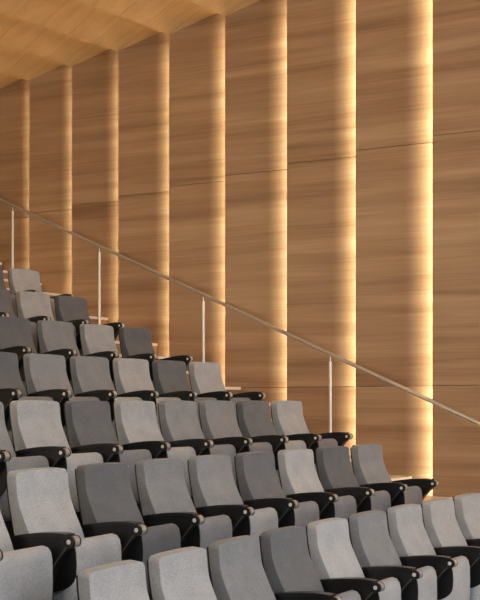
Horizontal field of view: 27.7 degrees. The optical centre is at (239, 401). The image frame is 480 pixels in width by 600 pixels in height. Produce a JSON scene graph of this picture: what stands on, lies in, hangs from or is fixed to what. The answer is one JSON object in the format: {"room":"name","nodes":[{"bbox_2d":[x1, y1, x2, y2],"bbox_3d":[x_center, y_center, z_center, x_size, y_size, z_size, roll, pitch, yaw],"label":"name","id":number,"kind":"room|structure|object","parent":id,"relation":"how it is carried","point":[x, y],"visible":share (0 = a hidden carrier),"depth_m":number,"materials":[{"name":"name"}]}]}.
{"room":"lecture hall","nodes":[
{"label":"lecture hall","id":0,"kind":"room"},
{"bbox_2d":[4,491,238,535],"bbox_3d":[-3.017,0.806,4.923,1.408,0.393,12.297,0,0,30],"label":"floor","id":1,"kind":"structure","parent":0,"point":[8,524],"depth_m":6.75,"materials":[{"name":"grey carpet"}]},
{"bbox_2d":[0,352,53,448],"bbox_3d":[-1.763,0.104,7.635,0.611,1.012,0.536,0,0,35],"label":"seat","id":2,"kind":"object","parent":1,"relation":"on","point":[12,388],"visible":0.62,"depth_m":7.77,"materials":[{"name":"grey fabric"}]},
{"bbox_2d":[7,397,53,448],"bbox_3d":[-1.646,0.165,7.590,0.155,0.403,0.456,0,0,35],"label":"seat cushion","id":3,"kind":"object","parent":2,"relation":"on","point":[22,398],"depth_m":7.41,"materials":[{"name":"grey fabric"}]},
{"bbox_2d":[23,354,99,443],"bbox_3d":[-1.456,0.104,8.067,0.611,1.012,0.536,0,0,36],"label":"seat","id":4,"kind":"object","parent":1,"relation":"on","point":[45,375],"visible":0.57,"depth_m":8.09,"materials":[{"name":"grey fabric"}]},
{"bbox_2d":[63,397,99,443],"bbox_3d":[-1.340,0.165,8.021,0.155,0.403,0.456,0,0,36],"label":"seat cushion","id":5,"kind":"object","parent":4,"relation":"on","point":[72,398],"depth_m":7.91,"materials":[{"name":"grey fabric"}]},
{"bbox_2d":[69,356,141,436],"bbox_3d":[-1.144,0.104,8.495,0.611,1.012,0.536,0,0,37],"label":"seat","id":6,"kind":"object","parent":1,"relation":"on","point":[90,375],"visible":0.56,"depth_m":8.52,"materials":[{"name":"grey fabric"}]},
{"bbox_2d":[112,397,141,436],"bbox_3d":[-1.029,0.165,8.446,0.155,0.403,0.456,0,0,37],"label":"seat cushion","id":7,"kind":"object","parent":6,"relation":"on","point":[118,398],"depth_m":8.38,"materials":[{"name":"grey fabric"}]},
{"bbox_2d":[112,358,180,431],"bbox_3d":[-0.826,0.104,8.918,0.611,1.012,0.536,0,0,37],"label":"seat","id":8,"kind":"object","parent":1,"relation":"on","point":[131,377],"visible":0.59,"depth_m":8.95,"materials":[{"name":"grey fabric"}]},
{"bbox_2d":[156,397,180,431],"bbox_3d":[-0.712,0.165,8.868,0.155,0.403,0.456,0,0,37],"label":"seat cushion","id":9,"kind":"object","parent":8,"relation":"on","point":[159,399],"depth_m":8.77,"materials":[{"name":"grey fabric"}]},
{"bbox_2d":[151,360,216,426],"bbox_3d":[-0.502,0.104,9.337,0.611,1.012,0.536,0,0,38],"label":"seat","id":10,"kind":"object","parent":1,"relation":"on","point":[170,379],"visible":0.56,"depth_m":9.37,"materials":[{"name":"grey fabric"}]},
{"bbox_2d":[194,397,216,426],"bbox_3d":[-0.388,0.165,9.285,0.155,0.403,0.456,0,0,38],"label":"seat cushion","id":11,"kind":"object","parent":10,"relation":"on","point":[198,399],"depth_m":9.19,"materials":[{"name":"grey fabric"}]},
{"bbox_2d":[188,362,265,422],"bbox_3d":[-0.154,0.104,9.774,0.611,1.012,0.596,0,0,39],"label":"seat","id":12,"kind":"object","parent":1,"relation":"on","point":[205,378],"visible":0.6,"depth_m":9.80,"materials":[{"name":"grey fabric"}]},
{"bbox_2d":[230,398,250,422],"bbox_3d":[-0.059,0.165,9.698,0.155,0.403,0.456,0,0,39],"label":"seat cushion","id":13,"kind":"object","parent":12,"relation":"on","point":[235,400],"depth_m":9.62,"materials":[{"name":"grey fabric"}]},
{"bbox_2d":[0,0,259,88],"bbox_3d":[-6.331,-4.980,8.400,5.954,0.339,14.836,0,0,44],"label":"ceiling","id":14,"kind":"structure","parent":0,"point":[73,18],"depth_m":12.68,"materials":[{"name":"brown wood"}]},
{"bbox_3d":[-2.079,1.200,4.201,2.847,0.393,12.000,0,0,39],"label":"floor","id":15,"kind":"structure","parent":0,"visible":0},
{"bbox_2d":[0,401,48,521],"bbox_3d":[-1.536,0.497,6.261,0.611,1.012,0.535,0,0,33],"label":"seat","id":16,"kind":"object","parent":15,"relation":"on","point":[9,462],"visible":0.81,"depth_m":6.15,"materials":[{"name":"grey fabric"}]},
{"bbox_2d":[0,456,48,521],"bbox_3d":[-1.418,0.557,6.219,0.155,0.403,0.456,0,0,33],"label":"seat cushion","id":17,"kind":"object","parent":16,"relation":"on","point":[15,463],"depth_m":6.12,"materials":[{"name":"grey fabric"}]},
{"bbox_2d":[9,400,103,511],"bbox_3d":[-1.243,0.497,6.700,0.611,1.012,0.535,0,0,34],"label":"seat","id":18,"kind":"object","parent":15,"relation":"on","point":[36,425],"visible":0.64,"depth_m":6.70,"materials":[{"name":"grey fabric"}]},
{"bbox_2d":[66,452,103,511],"bbox_3d":[-1.125,0.557,6.656,0.155,0.403,0.456,0,0,34],"label":"seat cushion","id":19,"kind":"object","parent":18,"relation":"on","point":[74,460],"depth_m":6.56,"materials":[{"name":"grey fabric"}]},
{"bbox_2d":[64,400,151,503],"bbox_3d":[-0.943,0.497,7.135,0.611,1.012,0.535,0,0,35],"label":"seat","id":20,"kind":"object","parent":15,"relation":"on","point":[89,427],"visible":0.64,"depth_m":7.14,"materials":[{"name":"grey fabric"}]},
{"bbox_2d":[119,449,151,503],"bbox_3d":[-0.827,0.557,7.089,0.155,0.403,0.456,0,0,35],"label":"seat cushion","id":21,"kind":"object","parent":20,"relation":"on","point":[130,457],"depth_m":7.05,"materials":[{"name":"grey fabric"}]},
{"bbox_2d":[113,400,195,515],"bbox_3d":[-0.638,0.497,7.565,0.611,1.012,0.535,0,0,36],"label":"seat","id":22,"kind":"object","parent":15,"relation":"on","point":[136,425],"visible":0.6,"depth_m":7.57,"materials":[{"name":"grey fabric"}]},
{"bbox_2d":[167,447,195,496],"bbox_3d":[-0.522,0.557,7.518,0.155,0.403,0.456,0,0,36],"label":"seat cushion","id":23,"kind":"object","parent":22,"relation":"on","point":[183,453],"depth_m":7.53,"materials":[{"name":"grey fabric"}]},
{"bbox_2d":[158,400,235,501],"bbox_3d":[-0.327,0.497,7.991,0.611,1.012,0.535,0,0,37],"label":"seat","id":24,"kind":"object","parent":15,"relation":"on","point":[178,419],"visible":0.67,"depth_m":8.01,"materials":[{"name":"grey fabric"}]},
{"bbox_2d":[210,444,235,483],"bbox_3d":[-0.211,0.557,7.942,0.155,0.403,0.456,0,0,37],"label":"seat cushion","id":25,"kind":"object","parent":24,"relation":"on","point":[225,449],"depth_m":7.99,"materials":[{"name":"grey fabric"}]},
{"bbox_2d":[198,400,272,490],"bbox_3d":[-0.009,0.497,8.413,0.611,1.012,0.535,0,0,37],"label":"seat","id":26,"kind":"object","parent":15,"relation":"on","point":[218,421],"visible":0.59,"depth_m":8.43,"materials":[{"name":"grey fabric"}]},
{"bbox_2d":[236,442,272,490],"bbox_3d":[0.105,0.557,8.363,0.155,0.403,0.456,0,0,37],"label":"seat cushion","id":27,"kind":"object","parent":26,"relation":"on","point":[260,446],"depth_m":8.35,"materials":[{"name":"grey fabric"}]},
{"bbox_2d":[236,400,306,484],"bbox_3d":[0.313,0.497,8.830,0.611,1.012,0.535,0,0,38],"label":"seat","id":28,"kind":"object","parent":15,"relation":"on","point":[254,419],"visible":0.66,"depth_m":8.85,"materials":[{"name":"grey fabric"}]},
{"bbox_2d":[276,440,306,484],"bbox_3d":[0.427,0.557,8.778,0.155,0.403,0.456,0,0,38],"label":"seat cushion","id":29,"kind":"object","parent":28,"relation":"on","point":[296,444],"depth_m":8.74,"materials":[{"name":"grey fabric"}]},
{"bbox_2d":[270,400,352,474],"bbox_3d":[0.661,0.497,9.266,0.611,1.012,0.594,0,0,39],"label":"seat","id":30,"kind":"object","parent":15,"relation":"on","point":[288,420],"visible":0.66,"depth_m":9.28,"materials":[{"name":"grey fabric"}]},
{"bbox_2d":[315,438,337,474],"bbox_3d":[0.755,0.557,9.190,0.155,0.403,0.456,0,0,39],"label":"seat cushion","id":31,"kind":"object","parent":30,"relation":"on","point":[325,442],"depth_m":9.18,"materials":[{"name":"grey fabric"}]},
{"bbox_2d":[389,475,411,480],"bbox_3d":[1.239,1.016,10.107,0.486,0.420,1.338,0,0,39],"label":"stair step","id":32,"kind":"structure","parent":15,"relation":"on","point":[393,477],"depth_m":10.35,"materials":[{"name":"brown wood"}]},
{"bbox_2d":[422,495,451,503],"bbox_3d":[1.607,1.213,9.805,0.486,0.420,1.338,0,0,39],"label":"stair step","id":33,"kind":"structure","parent":15,"relation":"on","point":[426,498],"depth_m":10.14,"materials":[{"name":"brown wood"}]},
{"bbox_3d":[-3.551,0.413,5.409,2.847,0.393,12.000,0,0,39],"label":"floor","id":34,"kind":"structure","parent":0,"visible":0},
{"bbox_2d":[0,316,36,393],"bbox_3d":[-1.966,-0.289,8.981,0.611,1.012,0.550,0,0,36],"label":"seat","id":35,"kind":"object","parent":34,"relation":"on","point":[15,332],"visible":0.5,"depth_m":9.07,"materials":[{"name":"grey fabric"}]},
{"bbox_2d":[36,320,79,390],"bbox_3d":[-1.633,-0.289,9.427,0.611,1.012,0.550,0,0,37],"label":"seat","id":36,"kind":"object","parent":34,"relation":"on","point":[54,337],"visible":0.48,"depth_m":9.47,"materials":[{"name":"grey fabric"}]},
{"bbox_2d":[79,324,119,390],"bbox_3d":[-1.293,-0.289,9.868,0.611,1.012,0.550,0,0,38],"label":"seat","id":37,"kind":"object","parent":34,"relation":"on","point":[96,340],"visible":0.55,"depth_m":9.92,"materials":[{"name":"grey fabric"}]},
{"bbox_2d":[119,327,193,386],"bbox_3d":[-0.923,-0.289,10.332,0.611,1.012,0.623,0,0,39],"label":"seat","id":38,"kind":"object","parent":34,"relation":"on","point":[135,343],"visible":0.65,"depth_m":10.37,"materials":[{"name":"grey fabric"}]},
{"bbox_3d":[-1.954,1.909,4.319,24.500,0.200,16.200,0,0,39],"label":"floor","id":39,"kind":"structure","parent":0,"visible":0},
{"bbox_2d":[0,79,28,270],"bbox_3d":[-3.358,-1.634,15.008,1.160,6.962,0.066,0,0,23],"label":"panel","id":40,"kind":"object","parent":39,"relation":"on","point":[14,97],"visible":0.17,"depth_m":15.02,"materials":[{"name":"brown wood"}]},
{"bbox_2d":[29,64,71,293],"bbox_3d":[-2.615,-1.634,14.398,1.160,6.962,0.066,0,0,23],"label":"panel","id":41,"kind":"object","parent":39,"relation":"on","point":[50,93],"visible":0.25,"depth_m":14.44,"materials":[{"name":"brown wood"}]},
{"bbox_2d":[72,49,117,323],"bbox_3d":[-1.871,-1.634,13.788,1.160,6.962,0.066,0,0,23],"label":"panel","id":42,"kind":"object","parent":39,"relation":"on","point":[94,79],"visible":0.37,"depth_m":13.84,"materials":[{"name":"brown wood"}]},
{"bbox_2d":[118,32,169,356],"bbox_3d":[-1.128,-1.634,13.178,1.160,6.962,0.066,0,0,23],"label":"panel","id":43,"kind":"object","parent":39,"relation":"on","point":[143,66],"visible":0.46,"depth_m":13.21,"materials":[{"name":"brown wood"}]},
{"bbox_2d":[169,13,224,386],"bbox_3d":[-0.384,-1.634,12.569,1.160,6.962,0.066,0,0,23],"label":"panel","id":44,"kind":"object","parent":39,"relation":"on","point":[196,50],"visible":0.48,"depth_m":12.61,"materials":[{"name":"brown wood"}]},
{"bbox_2d":[225,0,286,418],"bbox_3d":[0.359,-1.634,11.959,1.160,6.962,0.066,0,0,23],"label":"panel","id":45,"kind":"object","parent":39,"relation":"on","point":[256,33],"visible":0.49,"depth_m":11.99,"materials":[{"name":"brown wood"}]},
{"bbox_2d":[287,0,355,454],"bbox_3d":[1.103,-1.634,11.349,1.160,6.962,0.066,0,0,23],"label":"panel","id":46,"kind":"object","parent":39,"relation":"on","point":[321,34],"visible":0.45,"depth_m":11.38,"materials":[{"name":"brown wood"}]},
{"bbox_2d":[356,0,432,495],"bbox_3d":[1.846,-1.634,10.739,1.160,6.962,0.066,0,0,23],"label":"panel","id":47,"kind":"object","parent":39,"relation":"on","point":[394,38],"visible":0.45,"depth_m":10.76,"materials":[{"name":"brown wood"}]},
{"bbox_2d":[433,0,479,498],"bbox_3d":[2.590,-1.634,10.129,1.160,6.962,0.066,0,0,23],"label":"panel","id":48,"kind":"object","parent":39,"relation":"on","point":[456,23],"visible":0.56,"depth_m":10.24,"materials":[{"name":"brown wood"}]},
{"bbox_3d":[1.976,1.410,9.503,0.486,0.420,1.338,0,0,39],"label":"stair step","id":49,"kind":"structure","parent":39,"relation":"on","visible":0},
{"bbox_2d":[0,198,479,432],"bbox_3d":[-0.106,-1.140,11.856,12.017,5.075,0.090,0,0,39],"label":"handrail","id":50,"kind":"object","parent":49,"relation":"on","point":[301,340],"visible":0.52,"depth_m":11.98,"materials":[{"name":"metal"}]},
{"bbox_3d":[0.918,1.799,1.743,6.791,0.020,12.000,0,0,39],"label":"floor","id":51,"kind":"structure","parent":0,"visible":0},
{"bbox_2d":[76,560,149,599],"bbox_3d":[-0.418,1.283,4.476,0.589,1.012,0.533,0,0,32],"label":"seat","id":52,"kind":"object","parent":51,"relation":"on","point":[126,579],"visible":1,"depth_m":4.59,"materials":[{"name":"grey fabric"}]},
{"bbox_2d":[147,546,216,599],"bbox_3d":[-0.134,1.283,4.915,0.589,1.012,0.533,0,0,33],"label":"seat","id":53,"kind":"object","parent":51,"relation":"on","point":[180,573],"visible":1,"depth_m":5.01,"materials":[{"name":"grey fabric"}]},
{"bbox_2d":[207,535,275,599],"bbox_3d":[0.156,1.283,5.351,0.589,1.012,0.533,0,0,34],"label":"seat","id":54,"kind":"object","parent":51,"relation":"on","point":[236,570],"visible":0.98,"depth_m":5.43,"materials":[{"name":"grey fabric"}]},
{"bbox_2d":[259,526,360,599],"bbox_3d":[0.452,1.283,5.784,0.589,1.012,0.536,0,0,35],"label":"seat","id":55,"kind":"object","parent":51,"relation":"on","point":[291,574],"visible":0.92,"depth_m":5.82,"materials":[{"name":"grey fabric"}]},
{"bbox_2d":[335,590,360,599],"bbox_3d":[0.560,1.343,5.745,0.155,0.403,0.456,0,0,35],"label":"seat cushion","id":56,"kind":"object","parent":55,"relation":"on","point":[351,594],"depth_m":5.81,"materials":[{"name":"grey fabric"}]},
{"bbox_2d":[306,517,400,599],"bbox_3d":[0.758,1.283,6.218,0.589,1.012,0.540,0,0,36],"label":"seat","id":57,"kind":"object","parent":51,"relation":"on","point":[337,567],"visible":0.88,"depth_m":6.23,"materials":[{"name":"grey fabric"}]},
{"bbox_2d":[379,577,400,599],"bbox_3d":[0.867,1.343,6.179,0.155,0.403,0.456,0,0,36],"label":"seat cushion","id":58,"kind":"object","parent":57,"relation":"on","point":[392,591],"depth_m":6.21,"materials":[{"name":"grey fabric"}]},
{"bbox_2d":[348,510,436,599],"bbox_3d":[1.076,1.283,6.655,0.589,1.012,0.546,0,0,36],"label":"seat","id":59,"kind":"object","parent":51,"relation":"on","point":[377,557],"visible":0.84,"depth_m":6.66,"materials":[{"name":"grey fabric"}]},
{"bbox_2d":[417,566,436,599],"bbox_3d":[1.186,1.343,6.618,0.155,0.403,0.456,0,0,36],"label":"seat cushion","id":60,"kind":"object","parent":59,"relation":"on","point":[427,585],"depth_m":6.63,"materials":[{"name":"grey fabric"}]},
{"bbox_2d":[386,504,469,599],"bbox_3d":[1.406,1.283,7.095,0.589,1.012,0.548,0,0,37],"label":"seat","id":61,"kind":"object","parent":51,"relation":"on","point":[411,542],"visible":0.73,"depth_m":7.09,"materials":[{"name":"grey fabric"}]},
{"bbox_2d":[440,556,469,599],"bbox_3d":[1.515,1.343,7.057,0.155,0.403,0.456,0,0,37],"label":"seat cushion","id":62,"kind":"object","parent":61,"relation":"on","point":[461,573],"depth_m":7.03,"materials":[{"name":"grey fabric"}]},
{"bbox_2d":[421,498,479,599],"bbox_3d":[1.744,1.283,7.534,0.589,1.012,0.548,0,0,38],"label":"seat","id":63,"kind":"object","parent":51,"relation":"on","point":[444,533],"visible":0.69,"depth_m":7.55,"materials":[{"name":"grey fabric"}]},
{"bbox_2d":[469,585,479,599],"bbox_3d":[1.853,1.343,7.494,0.155,0.403,0.456,0,0,38],"label":"seat cushion","id":64,"kind":"object","parent":63,"relation":"on","point":[474,589],"depth_m":7.29,"materials":[{"name":"grey fabric"}]},
{"bbox_2d":[453,493,479,546],"bbox_3d":[2.111,1.283,7.995,0.589,1.012,0.620,0,0,39],"label":"seat","id":65,"kind":"object","parent":51,"relation":"on","point":[467,506],"visible":0.66,"depth_m":8.00,"materials":[{"name":"grey fabric"}]},
{"bbox_3d":[-1.343,1.592,3.597,2.847,0.393,12.000,0,0,39],"label":"floor","id":66,"kind":"structure","parent":0,"visible":0},
{"bbox_2d":[0,511,52,599],"bbox_3d":[-1.260,0.890,4.936,0.603,1.012,0.548,0,0,32],"label":"seat","id":67,"kind":"object","parent":66,"relation":"on","point":[26,573],"visible":1,"depth_m":4.90,"materials":[{"name":"grey fabric"}]},
{"bbox_2d":[0,545,52,599],"bbox_3d":[-1.141,0.951,4.904,0.155,0.403,0.456,0,0,32],"label":"seat cushion","id":68,"kind":"object","parent":67,"relation":"on","point":[26,573],"depth_m":4.89,"materials":[{"name":"grey fabric"}]},
{"bbox_2d":[6,467,121,599],"bbox_3d":[-0.961,0.890,5.402,0.603,1.012,0.548,0,0,33],"label":"seat","id":69,"kind":"object","parent":66,"relation":"on","point":[41,509],"visible":0.85,"depth_m":5.39,"materials":[{"name":"grey fabric"}]},
{"bbox_2d":[53,533,121,599],"bbox_3d":[-0.843,0.951,5.368,0.155,0.403,0.456,0,0,33],"label":"seat cushion","id":70,"kind":"object","parent":69,"relation":"on","point":[93,551],"depth_m":5.27,"materials":[{"name":"grey fabric"}]},
{"bbox_2d":[75,462,180,594],"bbox_3d":[-0.656,0.890,5.864,0.603,1.012,0.548,0,0,34],"label":"seat","id":71,"kind":"object","parent":66,"relation":"on","point":[106,500],"visible":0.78,"depth_m":5.86,"materials":[{"name":"grey fabric"}]},
{"bbox_2d":[142,523,180,594],"bbox_3d":[-0.538,0.951,5.828,0.155,0.403,0.456,0,0,34],"label":"seat cushion","id":72,"kind":"object","parent":71,"relation":"on","point":[166,537],"depth_m":5.79,"materials":[{"name":"grey fabric"}]},
{"bbox_2d":[135,458,231,577],"bbox_3d":[-0.344,0.890,6.321,0.603,1.012,0.548,0,0,35],"label":"seat","id":73,"kind":"object","parent":66,"relation":"on","point":[164,497],"visible":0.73,"depth_m":6.32,"materials":[{"name":"grey fabric"}]},
{"bbox_2d":[199,515,231,577],"bbox_3d":[-0.227,0.951,6.283,0.155,0.403,0.456,0,0,35],"label":"seat cushion","id":74,"kind":"object","parent":73,"relation":"on","point":[214,528],"depth_m":6.25,"materials":[{"name":"grey fabric"}]},
{"bbox_2d":[187,454,277,559],"bbox_3d":[-0.025,0.890,6.774,0.603,1.012,0.548,0,0,36],"label":"seat","id":75,"kind":"object","parent":66,"relation":"on","point":[214,491],"visible":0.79,"depth_m":6.78,"materials":[{"name":"grey fabric"}]},
{"bbox_2d":[249,507,277,559],"bbox_3d":[0.092,0.951,6.734,0.155,0.403,0.456,0,0,36],"label":"seat cushion","id":76,"kind":"object","parent":75,"relation":"on","point":[264,519],"depth_m":6.71,"materials":[{"name":"grey fabric"}]},
{"bbox_2d":[234,451,318,545],"bbox_3d":[0.300,0.890,7.221,0.603,1.012,0.548,0,0,36],"label":"seat","id":77,"kind":"object","parent":66,"relation":"on","point":[259,487],"visible":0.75,"depth_m":7.23,"materials":[{"name":"grey fabric"}]},
{"bbox_2d":[294,501,318,545],"bbox_3d":[0.416,0.951,7.181,0.155,0.403,0.456,0,0,36],"label":"seat cushion","id":78,"kind":"object","parent":77,"relation":"on","point":[307,512],"depth_m":7.16,"materials":[{"name":"grey fabric"}]},
{"bbox_2d":[277,448,356,536],"bbox_3d":[0.632,0.890,7.665,0.603,1.012,0.548,0,0,37],"label":"seat","id":79,"kind":"object","parent":66,"relation":"on","point":[299,480],"visible":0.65,"depth_m":7.68,"materials":[{"name":"grey fabric"}]},
{"bbox_2d":[334,495,356,536],"bbox_3d":[0.748,0.951,7.622,0.155,0.403,0.456,0,0,37],"label":"seat cushion","id":80,"kind":"object","parent":79,"relation":"on","point":[346,506],"depth_m":7.61,"materials":[{"name":"grey fabric"}]},
{"bbox_2d":[315,446,390,512],"bbox_3d":[0.970,0.890,8.103,0.603,1.012,0.548,0,0,38],"label":"seat","id":81,"kind":"object","parent":66,"relation":"on","point":[336,475],"visible":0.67,"depth_m":8.12,"materials":[{"name":"grey fabric"}]},
{"bbox_2d":[370,490,390,511],"bbox_3d":[1.085,0.951,8.059,0.155,0.403,0.456,0,0,38],"label":"seat cushion","id":82,"kind":"object","parent":81,"relation":"on","point":[381,501],"depth_m":8.06,"materials":[{"name":"grey fabric"}]},
{"bbox_2d":[350,444,438,506],"bbox_3d":[1.337,0.890,8.564,0.603,1.012,0.620,0,0,39],"label":"seat","id":83,"kind":"object","parent":66,"relation":"on","point":[369,469],"visible":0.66,"depth_m":8.57,"materials":[{"name":"grey fabric"}]},
{"bbox_2d":[404,486,421,504],"bbox_3d":[1.429,0.951,8.491,0.155,0.403,0.456,0,0,39],"label":"seat cushion","id":84,"kind":"object","parent":83,"relation":"on","point":[413,495],"depth_m":8.50,"materials":[{"name":"grey fabric"}]},
{"bbox_3d":[-4.287,0.020,6.012,2.847,0.393,12.000,0,0,39],"label":"floor","id":85,"kind":"structure","parent":0,"visible":0},
{"bbox_2d":[0,288,37,350],"bbox_3d":[-2.389,-0.682,9.969,0.611,1.012,0.540,0,0,37],"label":"seat","id":86,"kind":"object","parent":85,"relation":"on","point":[6,309],"visible":0.36,"depth_m":10.17,"materials":[{"name":"grey fabric"}]},
{"bbox_2d":[30,322,37,350],"bbox_3d":[-2.273,-0.622,9.921,0.155,0.403,0.456,0,0,37],"label":"seat cushion","id":87,"kind":"object","parent":86,"relation":"on","point":[33,325],"depth_m":10.01,"materials":[{"name":"grey fabric"}]},
{"bbox_2d":[15,291,75,353],"bbox_3d":[-2.060,-0.682,10.395,0.611,1.012,0.540,0,0,38],"label":"seat","id":88,"kind":"object","parent":85,"relation":"on","point":[33,306],"visible":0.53,"depth_m":10.46,"materials":[{"name":"grey fabric"}]},
{"bbox_2d":[38,326,75,353],"bbox_3d":[-1.945,-0.622,10.345,0.155,0.403,0.456,0,0,38],"label":"seat cushion","id":89,"kind":"object","parent":88,"relation":"on","point":[74,326],"depth_m":10.44,"materials":[{"name":"grey fabric"}]},
{"bbox_2d":[54,296,124,355],"bbox_3d":[-1.705,-0.682,10.841,0.611,1.012,0.604,0,0,39],"label":"seat","id":90,"kind":"object","parent":85,"relation":"on","point":[72,309],"visible":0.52,"depth_m":10.88,"materials":[{"name":"grey fabric"}]},
{"bbox_2d":[190,386,240,393],"bbox_3d":[-0.601,0.034,11.616,0.486,0.420,1.338,0,0,39],"label":"stair step","id":91,"kind":"structure","parent":85,"relation":"on","point":[235,390],"depth_m":11.89,"materials":[{"name":"brown wood"}]},
{"bbox_3d":[-5.023,-0.373,6.616,2.847,0.393,12.000,0,0,39],"label":"floor","id":92,"kind":"structure","parent":0,"visible":0},
{"bbox_2d":[0,267,17,316],"bbox_3d":[-2.739,-1.075,11.062,0.611,1.012,0.540,0,0,38],"label":"seat","id":93,"kind":"object","parent":92,"relation":"on","point":[2,283],"visible":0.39,"depth_m":11.02,"materials":[{"name":"grey fabric"}]},
{"bbox_2d":[11,294,17,316],"bbox_3d":[-2.623,-1.014,11.013,0.155,0.403,0.456,0,0,38],"label":"seat cushion","id":94,"kind":"object","parent":93,"relation":"on","point":[13,299],"depth_m":10.99,"materials":[{"name":"grey fabric"}]},
{"bbox_2d":[8,268,73,320],"bbox_3d":[-2.383,-1.075,11.509,0.611,1.012,0.605,0,0,39],"label":"seat","id":95,"kind":"object","parent":92,"relation":"on","point":[19,279],"visible":0.38,"depth_m":11.56,"materials":[{"name":"grey fabric"}]},
{"bbox_2d":[50,298,56,320],"bbox_3d":[-2.289,-1.014,11.433,0.155,0.403,0.456,0,0,39],"label":"seat cushion","id":96,"kind":"object","parent":95,"relation":"on","point":[52,304],"depth_m":11.43,"materials":[{"name":"grey fabric"}]},
{"bbox_2d":[115,341,156,354],"bbox_3d":[-1.705,-0.555,12.522,0.486,0.420,1.338,0,0,39],"label":"stair step","id":97,"kind":"structure","parent":92,"relation":"on","point":[117,343],"depth_m":12.38,"materials":[{"name":"brown wood"}]},
{"bbox_2d":[119,354,167,359],"bbox_3d":[-1.337,-0.359,12.220,0.486,0.420,1.338,0,0,39],"label":"stair step","id":98,"kind":"structure","parent":92,"relation":"on","point":[159,357],"depth_m":12.25,"materials":[{"name":"brown wood"}]},
{"bbox_3d":[-5.760,-0.765,7.220,2.847,0.393,12.000,0,0,39],"label":"floor","id":99,"kind":"structure","parent":0,"visible":0},
{"bbox_2d":[89,316,107,324],"bbox_3d":[-2.441,-0.949,13.126,0.486,0.420,1.338,0,0,39],"label":"stair step","id":100,"kind":"structure","parent":99,"relation":"on","point":[94,320],"depth_m":13.34,"materials":[{"name":"brown wood"}]},
{"bbox_3d":[-6.496,-1.159,7.823,2.847,0.393,12.000,0,0,39],"label":"floor","id":101,"kind":"structure","parent":0,"visible":0},
{"bbox_2d":[6,288,60,297],"bbox_3d":[-3.177,-1.341,13.729,0.486,0.420,1.338,0,0,39],"label":"stair step","id":102,"kind":"structure","parent":101,"relation":"on","point":[49,294],"depth_m":13.93,"materials":[{"name":"brown wood"}]},
{"bbox_3d":[-8.639,-1.552,9.581,6.487,0.393,12.000,0,0,39],"label":"floor","id":103,"kind":"structure","parent":0,"visible":0},
{"bbox_2d":[3,270,7,278],"bbox_3d":[-3.913,-1.734,14.333,0.486,0.420,1.338,0,0,39],"label":"stair step","id":104,"kind":"structure","parent":103,"relation":"on","point":[5,273],"depth_m":14.48,"materials":[{"name":"brown wood"}]},
{"bbox_2d":[4,279,41,287],"bbox_3d":[-3.545,-1.538,14.031,0.486,0.420,1.338,0,0,39],"label":"stair step","id":105,"kind":"structure","parent":103,"relation":"on","point":[6,281],"depth_m":13.92,"materials":[{"name":"brown wood"}]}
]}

